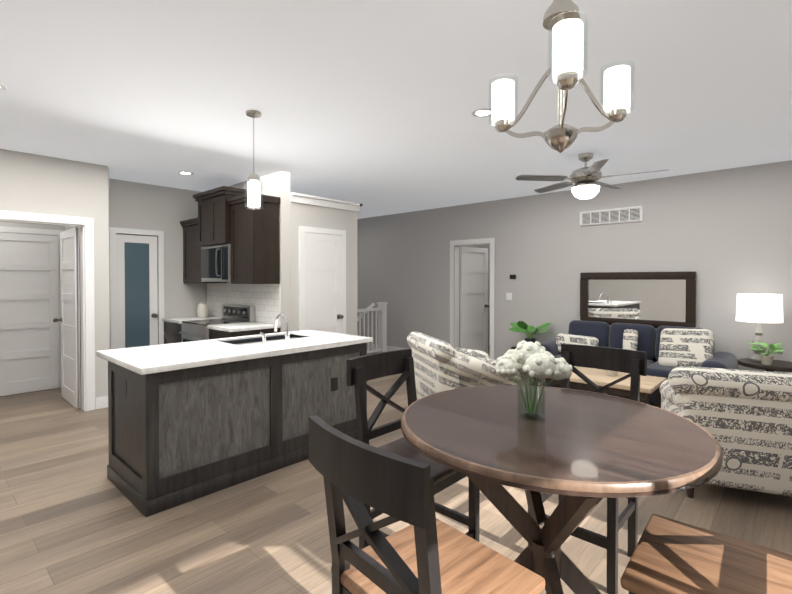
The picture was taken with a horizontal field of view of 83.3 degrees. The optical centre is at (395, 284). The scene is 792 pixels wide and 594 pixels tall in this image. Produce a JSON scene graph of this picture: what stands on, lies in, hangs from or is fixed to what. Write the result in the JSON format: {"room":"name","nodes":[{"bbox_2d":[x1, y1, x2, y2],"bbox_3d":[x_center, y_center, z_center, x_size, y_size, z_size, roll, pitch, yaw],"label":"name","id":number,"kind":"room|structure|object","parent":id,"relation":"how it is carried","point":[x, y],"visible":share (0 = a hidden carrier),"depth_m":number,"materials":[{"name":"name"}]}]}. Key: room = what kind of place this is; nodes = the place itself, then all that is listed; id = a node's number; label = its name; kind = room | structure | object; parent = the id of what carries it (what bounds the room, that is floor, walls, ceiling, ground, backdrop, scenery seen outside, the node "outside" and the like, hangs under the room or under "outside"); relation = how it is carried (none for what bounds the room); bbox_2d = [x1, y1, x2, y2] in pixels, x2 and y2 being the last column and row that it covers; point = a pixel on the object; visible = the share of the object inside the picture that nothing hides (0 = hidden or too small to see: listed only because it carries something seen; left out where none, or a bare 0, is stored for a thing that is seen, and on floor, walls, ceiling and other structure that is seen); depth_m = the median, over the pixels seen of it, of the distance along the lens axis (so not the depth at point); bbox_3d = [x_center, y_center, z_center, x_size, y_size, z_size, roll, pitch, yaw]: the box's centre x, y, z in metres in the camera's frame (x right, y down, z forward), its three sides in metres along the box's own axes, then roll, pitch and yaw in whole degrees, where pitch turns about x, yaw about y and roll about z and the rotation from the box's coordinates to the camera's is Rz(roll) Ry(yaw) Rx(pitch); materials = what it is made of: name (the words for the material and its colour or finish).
{"room":"open-plan dining area","nodes":[
{"label":"open-plan dining area","id":0,"kind":"room"},
{"bbox_2d":[0,222,64,395],"bbox_3d":[-5.220,0.022,5.268,0.120,2.740,2.119,1,1,43],"label":"wall","id":1,"kind":"structure","parent":0,"point":[26,225],"depth_m":5.75,"materials":[{"name":"paint"}]},
{"bbox_2d":[0,233,59,395],"bbox_3d":[-4.700,0.367,5.650,0.122,2.020,0.700,1,1,43],"label":"hall door","id":2,"kind":"structure","parent":1,"relation":"in","point":[29,311],"depth_m":5.70,"materials":[{"name":"white wood"}]},
{"bbox_2d":[0,149,108,397],"bbox_3d":[-4.680,0.041,3.641,0.120,2.740,4.020,1,1,43],"label":"wall","id":3,"kind":"structure","parent":0,"point":[33,183],"depth_m":4.83,"materials":[{"name":"paint"}]},
{"bbox_2d":[0,210,94,410],"bbox_3d":[-3.732,0.332,4.656,0.140,2.135,0.960,1,1,43],"label":"door frame","id":4,"kind":"structure","parent":3,"relation":"attached to","point":[85,225],"depth_m":4.92,"materials":[{"name":"white wood"}]},
{"bbox_2d":[53,228,79,408],"bbox_3d":[-3.830,0.372,5.229,0.760,2.020,0.209,1,1,43],"label":"hall door","id":5,"kind":"structure","parent":3,"relation":"in","point":[70,316],"depth_m":5.17,"materials":[{"name":"white wood"}]},
{"bbox_2d":[65,226,80,396],"bbox_3d":[-3.953,0.017,5.624,1.499,2.740,0.120,1,1,43],"label":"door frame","id":6,"kind":"structure","parent":0,"point":[67,227],"depth_m":5.50,"materials":[{"name":"paint"}]},
{"bbox_2d":[108,169,109,349],"bbox_3d":[-3.604,0.020,5.412,0.699,2.740,0.039,1,1,43],"label":"wall","id":7,"kind":"structure","parent":0,"point":[109,260],"depth_m":5.19,"materials":[{"name":"paint"}]},
{"bbox_2d":[109,178,206,344],"bbox_3d":[-3.326,0.011,6.140,0.120,2.740,1.408,1,1,43],"label":"wall","id":8,"kind":"structure","parent":0,"point":[143,206],"depth_m":6.20,"materials":[{"name":"paint"}]},
{"bbox_2d":[116,234,157,348],"bbox_3d":[-3.428,0.359,5.925,0.122,2.030,0.500,1,1,43],"label":"pantry door","id":9,"kind":"structure","parent":8,"relation":"in","point":[137,290],"depth_m":5.94,"materials":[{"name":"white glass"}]},
{"bbox_2d":[109,227,164,349],"bbox_3d":[-3.430,0.323,5.927,0.020,2.120,0.650,1,1,43],"label":"door frame","id":10,"kind":"structure","parent":8,"relation":"attached to","point":[112,230],"depth_m":5.78,"materials":[{"name":"white wood"}]},
{"bbox_2d":[227,171,290,331],"bbox_3d":[-2.083,0.012,6.041,2.080,2.740,0.130,1,1,43],"label":"wall","id":11,"kind":"structure","parent":0,"point":[276,184],"depth_m":5.34,"materials":[{"name":"paint"}]},
{"bbox_2d":[182,222,229,285],"bbox_3d":[-2.690,-0.439,6.268,0.625,0.838,0.347,1,1,43],"label":"upper cabinet","id":12,"kind":"object","parent":11,"relation":"attached to","point":[190,229],"depth_m":6.20,"materials":[{"name":"brown wood"}]},
{"bbox_2d":[198,194,213,245],"bbox_3d":[-2.311,-0.822,5.873,0.440,0.633,0.407,1,1,43],"label":"upper cabinet","id":13,"kind":"object","parent":11,"relation":"attached to","point":[205,202],"depth_m":5.72,"materials":[{"name":"brown wood"}]},
{"bbox_2d":[198,246,221,281],"bbox_3d":[-2.251,-0.267,5.846,0.575,0.465,0.375,1,1,43],"label":"microwave","id":14,"kind":"object","parent":11,"relation":"attached to","point":[209,257],"depth_m":5.72,"materials":[{"name":"silver metal"}]},
{"bbox_2d":[222,246,229,281],"bbox_3d":[-1.971,-0.264,5.588,0.185,0.465,0.375,1,1,43],"label":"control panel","id":15,"kind":"object","parent":14,"relation":"attached to","point":[225,249],"depth_m":5.43,"materials":[{"name":"silver metal"}]},
{"bbox_2d":[214,190,247,245],"bbox_3d":[-2.076,-0.819,5.656,0.440,0.633,0.407,1,1,43],"label":"upper cabinet","id":16,"kind":"object","parent":11,"relation":"attached to","point":[228,236],"depth_m":5.42,"materials":[{"name":"brown wood"}]},
{"bbox_2d":[230,198,280,285],"bbox_3d":[-1.694,-0.503,5.348,0.525,0.988,0.347,1,1,43],"label":"upper cabinet","id":17,"kind":"object","parent":11,"relation":"attached to","point":[254,234],"depth_m":5.20,"materials":[{"name":"brown wood"}]},
{"bbox_2d":[290,202,356,334],"bbox_3d":[-1.405,0.145,6.247,1.360,2.470,1.089,1,1,43],"label":"wall","id":18,"kind":"structure","parent":0,"point":[301,214],"depth_m":5.79,"materials":[{"name":"paint"}]},
{"bbox_2d":[299,226,345,333],"bbox_3d":[-0.932,0.331,5.738,0.028,2.110,0.740,1,1,43],"label":"door frame","id":19,"kind":"structure","parent":18,"relation":"attached to","point":[302,229],"depth_m":5.50,"materials":[{"name":"white wood"}]},
{"bbox_2d":[305,232,343,333],"bbox_3d":[-0.900,0.364,5.709,0.111,2.025,0.596,1,1,43],"label":"closet door","id":20,"kind":"structure","parent":18,"relation":"in","point":[323,282],"depth_m":5.72,"materials":[{"name":"white wood"}]},
{"bbox_2d":[290,192,359,211],"bbox_3d":[-0.898,-1.059,5.758,0.070,0.110,1.080,1,1,43],"label":"crown molding","id":21,"kind":"structure","parent":18,"relation":"attached to","point":[320,201],"depth_m":5.71,"materials":[{"name":"white wood"}]},
{"bbox_2d":[0,346,791,593],"bbox_3d":[-0.505,1.450,4.554,11.200,0.100,11.600,1,1,43],"label":"floor","id":22,"kind":"structure","parent":0,"point":[74,519],"depth_m":2.67,"materials":[{"name":"brown wood"}]},
{"bbox_2d":[164,322,177,343],"bbox_3d":[-2.781,0.940,6.185,0.625,0.880,0.617,1,1,43],"label":"base cabinet","id":23,"kind":"object","parent":22,"relation":"on","point":[170,328],"depth_m":6.00,"materials":[{"name":"brown wood"}]},
{"bbox_2d":[178,318,245,342],"bbox_3d":[-2.276,0.934,5.696,0.900,0.905,0.617,1,1,43],"label":"stove","id":24,"kind":"object","parent":22,"relation":"on","point":[187,331],"depth_m":5.52,"materials":[{"name":"silver metal"}]},
{"bbox_2d":[162,314,213,321],"bbox_3d":[-2.786,0.480,6.170,0.630,0.040,0.637,1,1,43],"label":"countertop","id":25,"kind":"structure","parent":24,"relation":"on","point":[191,319],"depth_m":6.08,"materials":[{"name":"white stone"}]},
{"bbox_2d":[194,318,280,333],"bbox_3d":[-2.066,0.488,5.506,1.310,0.040,0.637,1,1,43],"label":"countertop","id":26,"kind":"structure","parent":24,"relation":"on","point":[231,325],"depth_m":5.27,"materials":[{"name":"white stone"}]},
{"bbox_2d":[107,341,371,516],"bbox_3d":[-1.185,0.970,3.672,0.798,0.880,1.878,1,1,43],"label":"kitchen island","id":27,"kind":"object","parent":22,"relation":"on","point":[190,421],"depth_m":3.12,"materials":[{"name":"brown wood"}]},
{"bbox_2d":[96,330,371,376],"bbox_3d":[-1.225,0.510,3.711,0.970,0.040,1.940,1,1,43],"label":"island countertop","id":28,"kind":"structure","parent":27,"relation":"on","point":[143,360],"depth_m":3.30,"materials":[{"name":"white stone"}]},
{"bbox_2d":[260,333,267,344],"bbox_3d":[-1.107,0.443,3.710,0.069,0.094,0.032,1,1,43],"label":"soap dispenser","id":29,"kind":"object","parent":28,"relation":"on","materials":[{"name":"silver metal"}]},
{"bbox_2d":[232,333,303,344],"bbox_3d":[-1.165,0.608,4.051,0.420,0.215,0.800,1,1,43],"label":"sink","id":30,"kind":"object","parent":28,"relation":"in","point":[239,340],"depth_m":4.13,"materials":[{"name":"silver metal"}]},
{"bbox_2d":[272,313,295,340],"bbox_3d":[-0.993,0.370,3.921,0.227,0.234,0.074,1,1,43],"label":"faucet","id":31,"kind":"object","parent":28,"relation":"on","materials":[{"name":"silver metal"}]},
{"bbox_2d":[210,326,280,338],"bbox_3d":[-1.783,0.951,5.264,0.530,0.880,0.617,1,1,43],"label":"base cabinet","id":32,"kind":"object","parent":22,"relation":"on","point":[214,334],"depth_m":5.05,"materials":[{"name":"brown wood"}]},
{"bbox_2d":[357,302,387,352],"bbox_3d":[-0.917,0.855,7.925,0.218,1.010,2.005,1,1,43],"label":"stair railing","id":33,"kind":"object","parent":22,"relation":"on","point":[381,309],"visible":0.35,"depth_m":8.50,"materials":[{"name":"white wood"}]},
{"bbox_2d":[347,349,479,548],"bbox_3d":[0.085,0.894,2.152,0.514,1.070,0.457,1,1,43],"label":"chair","id":34,"kind":"object","parent":22,"relation":"on","point":[361,370],"visible":0.31,"depth_m":2.17,"materials":[{"name":"brown wood"}]},
{"bbox_2d":[309,415,544,593],"bbox_3d":[0.076,0.905,1.232,0.514,1.070,0.457,-1,1,-41],"label":"chair","id":35,"kind":"object","parent":22,"relation":"on","point":[426,551],"visible":1,"depth_m":1.12,"materials":[{"name":"brown wood"}]},
{"bbox_2d":[407,331,520,398],"bbox_3d":[0.692,0.957,4.586,0.957,0.885,1.005,0,1,-15],"label":"armchair","id":36,"kind":"object","parent":22,"relation":"on","point":[440,365],"visible":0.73,"depth_m":4.21,"materials":[{"name":"fabric"}]},
{"bbox_2d":[401,385,722,593],"bbox_3d":[0.565,0.972,1.697,1.092,0.926,1.092,1,1,43],"label":"dining table","id":37,"kind":"object","parent":22,"relation":"on","point":[584,453],"visible":0.92,"depth_m":1.51,"materials":[{"name":"brown wood"}]},
{"bbox_2d":[495,340,572,419],"bbox_3d":[0.532,0.361,1.718,0.268,0.292,0.214,1,1,43],"label":"flowers","id":38,"kind":"object","parent":37,"relation":"on","point":[537,361],"visible":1,"depth_m":1.68,"materials":[{"name":"white plant"}]},
{"bbox_2d":[528,344,646,593],"bbox_3d":[1.007,0.891,2.352,0.457,1.070,0.514,1,1,43],"label":"chair","id":39,"kind":"object","parent":22,"relation":"on","point":[633,363],"visible":0.48,"depth_m":2.35,"materials":[{"name":"brown wood"}]},
{"bbox_2d":[532,366,666,407],"bbox_3d":[2.120,1.175,4.741,1.200,0.445,0.640,1,1,43],"label":"coffee table","id":40,"kind":"object","parent":22,"relation":"on","point":[649,386],"visible":0.33,"depth_m":4.50,"materials":[{"name":"brown wood"}]},
{"bbox_2d":[606,370,617,375],"bbox_3d":[2.264,0.820,4.672,0.120,0.265,0.120,1,1,43],"label":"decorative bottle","id":41,"kind":"object","parent":40,"relation":"on","point":[611,373],"visible":0.38,"depth_m":4.63,"materials":[{"name":"ceramic"}]},
{"bbox_2d":[533,320,737,403],"bbox_3d":[2.831,0.933,5.450,2.080,0.913,0.950,1,1,43],"label":"sofa","id":42,"kind":"object","parent":22,"relation":"on","point":[668,349],"visible":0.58,"depth_m":5.27,"materials":[{"name":"fabric"}]},
{"bbox_2d":[620,514,791,593],"bbox_3d":[0.961,0.904,1.245,0.514,1.070,0.458,1,1,40],"label":"chair","id":43,"kind":"object","parent":22,"relation":"on","point":[670,556],"visible":1,"depth_m":1.29,"materials":[{"name":"brown wood"}]},
{"bbox_2d":[660,366,791,497],"bbox_3d":[2.419,0.975,3.122,1.005,0.885,0.957,0,1,23],"label":"armchair","id":44,"kind":"object","parent":22,"relation":"on","point":[743,418],"visible":0.81,"depth_m":2.77,"materials":[{"name":"fabric"}]},
{"bbox_2d":[737,358,791,371],"bbox_3d":[3.927,1.109,4.679,0.550,0.580,0.550,1,1,43],"label":"end table","id":45,"kind":"object","parent":22,"relation":"on","point":[781,365],"visible":0.35,"depth_m":4.57,"materials":[{"name":"brown wood"}]},
{"bbox_2d":[736,292,783,361],"bbox_3d":[3.908,0.446,4.797,0.400,0.740,0.400,1,1,43],"label":"table lamp","id":46,"kind":"object","parent":45,"relation":"on","point":[758,308],"visible":0.9,"depth_m":4.67,"materials":[{"name":"fabric"},{"name":"brushed nickel"}]},
{"bbox_2d":[748,342,784,364],"bbox_3d":[3.798,0.702,4.576,0.300,0.233,0.346,1,1,43],"label":"plant","id":47,"kind":"object","parent":45,"relation":"on","point":[766,358],"visible":1,"depth_m":4.54,"materials":[{"name":"green plant"}]},
{"bbox_3d":[1.964,1.142,6.518,0.400,0.470,0.400,1,1,43],"label":"side table","id":48,"kind":"object","parent":22,"relation":"on","visible":0},
{"bbox_2d":[509,321,550,342],"bbox_3d":[1.977,0.709,6.501,0.609,0.394,0.564,1,1,43],"label":"plant","id":49,"kind":"object","parent":48,"relation":"on","point":[521,326],"visible":0.98,"depth_m":6.50,"materials":[{"name":"green plant"}]},
{"bbox_2d":[0,0,791,218],"bbox_3d":[-0.505,-1.389,4.520,11.200,0.100,11.600,1,1,43],"label":"ceiling","id":50,"kind":"structure","parent":0,"point":[370,106],"depth_m":3.05,"materials":[{"name":"paint"}]},
{"bbox_2d":[0,83,6,90],"bbox_3d":[-2.678,-1.317,2.934,0.176,0.006,0.176,1,1,43],"label":"recessed light","id":51,"kind":"object","parent":50,"relation":"in","point":[3,87],"visible":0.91,"depth_m":2.97,"materials":[{"name":"white plastic"}]},
{"bbox_2d":[178,171,192,174],"bbox_3d":[-2.542,-1.346,5.380,0.176,0.006,0.176,1,1,43],"label":"recessed light","id":52,"kind":"object","parent":50,"relation":"in","point":[185,173],"visible":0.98,"depth_m":5.38,"materials":[{"name":"white plastic"}]},
{"bbox_2d":[245,110,262,209],"bbox_3d":[-1.098,-0.956,3.440,0.132,0.739,0.132,1,1,43],"label":"pendant light","id":53,"kind":"object","parent":50,"relation":"hanging from","point":[254,192],"visible":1,"depth_m":3.41,"materials":[{"name":"white glass"}]},
{"bbox_2d":[471,108,491,117],"bbox_3d":[0.671,-1.323,3.436,0.176,0.006,0.176,1,1,43],"label":"recessed light","id":54,"kind":"object","parent":50,"relation":"in","point":[483,112],"visible":0.81,"depth_m":3.42,"materials":[{"name":"white plastic"}]},
{"bbox_2d":[488,0,634,152],"bbox_3d":[0.575,-0.900,1.710,0.506,0.809,0.552,1,1,43],"label":"chandelier","id":55,"kind":"object","parent":50,"relation":"hanging from","point":[562,21],"visible":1,"depth_m":1.68,"materials":[{"name":"white glass"}]},
{"bbox_2d":[515,153,667,198],"bbox_3d":[1.998,-1.110,4.610,1.409,0.459,1.386,1,1,43],"label":"ceiling fan","id":56,"kind":"object","parent":50,"relation":"hanging from","point":[584,180],"visible":1,"depth_m":4.52,"materials":[{"name":"silver metal"}]},
{"bbox_2d":[459,245,478,347],"bbox_3d":[1.172,-0.026,9.229,0.100,2.740,2.029,1,1,43],"label":"wall","id":57,"kind":"structure","parent":0,"point":[476,246],"depth_m":9.34,"materials":[{"name":"paint"}]},
{"bbox_2d":[479,245,489,345],"bbox_3d":[2.825,-0.023,9.030,2.800,2.740,0.120,1,1,43],"label":"wall","id":58,"kind":"structure","parent":0,"point":[484,246],"depth_m":9.69,"materials":[{"name":"paint"}]},
{"bbox_2d":[357,160,791,372],"bbox_3d":[1.875,0.000,7.117,11.200,2.740,0.120,1,1,43],"label":"wall","id":59,"kind":"structure","parent":0,"point":[725,235],"depth_m":6.28,"materials":[{"name":"paint"}]},
{"bbox_2d":[369,343,408,350],"bbox_3d":[-0.597,1.278,9.312,4.210,0.130,0.002,1,1,43],"label":"baseboard","id":60,"kind":"structure","parent":59,"relation":"attached to","point":[389,348],"depth_m":8.86,"materials":[{"name":"white wood"}]},
{"bbox_2d":[450,238,494,358],"bbox_3d":[1.325,0.296,7.614,0.890,2.135,0.140,1,1,43],"label":"door frame","id":61,"kind":"structure","parent":59,"relation":"attached to","point":[454,274],"depth_m":7.81,"materials":[{"name":"white wood"}]},
{"bbox_2d":[460,247,488,353],"bbox_3d":[1.456,0.338,8.086,0.230,2.020,0.695,1,1,43],"label":"back door","id":62,"kind":"structure","parent":59,"relation":"in","point":[474,306],"depth_m":8.09,"materials":[{"name":"white wood"}]},
{"bbox_2d":[506,293,511,299],"bbox_3d":[1.800,0.190,7.096,0.100,0.120,0.013,1,1,43],"label":"switch plate","id":63,"kind":"object","parent":59,"relation":"attached to","point":[508,296],"visible":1,"depth_m":7.09,"materials":[{"name":"white plastic"}]},
{"bbox_2d":[580,206,642,225],"bbox_3d":[2.903,-0.928,6.052,0.800,0.200,0.032,1,1,43],"label":"air vent","id":64,"kind":"object","parent":59,"relation":"in","point":[616,215],"visible":0.98,"depth_m":6.02,"materials":[{"name":"white metal"}]},
{"bbox_2d":[580,271,695,327],"bbox_3d":[3.122,0.195,5.852,1.370,0.720,0.049,1,1,43],"label":"wall mirror","id":65,"kind":"object","parent":59,"relation":"attached to","point":[656,299],"visible":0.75,"depth_m":5.80,"materials":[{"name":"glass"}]}
]}

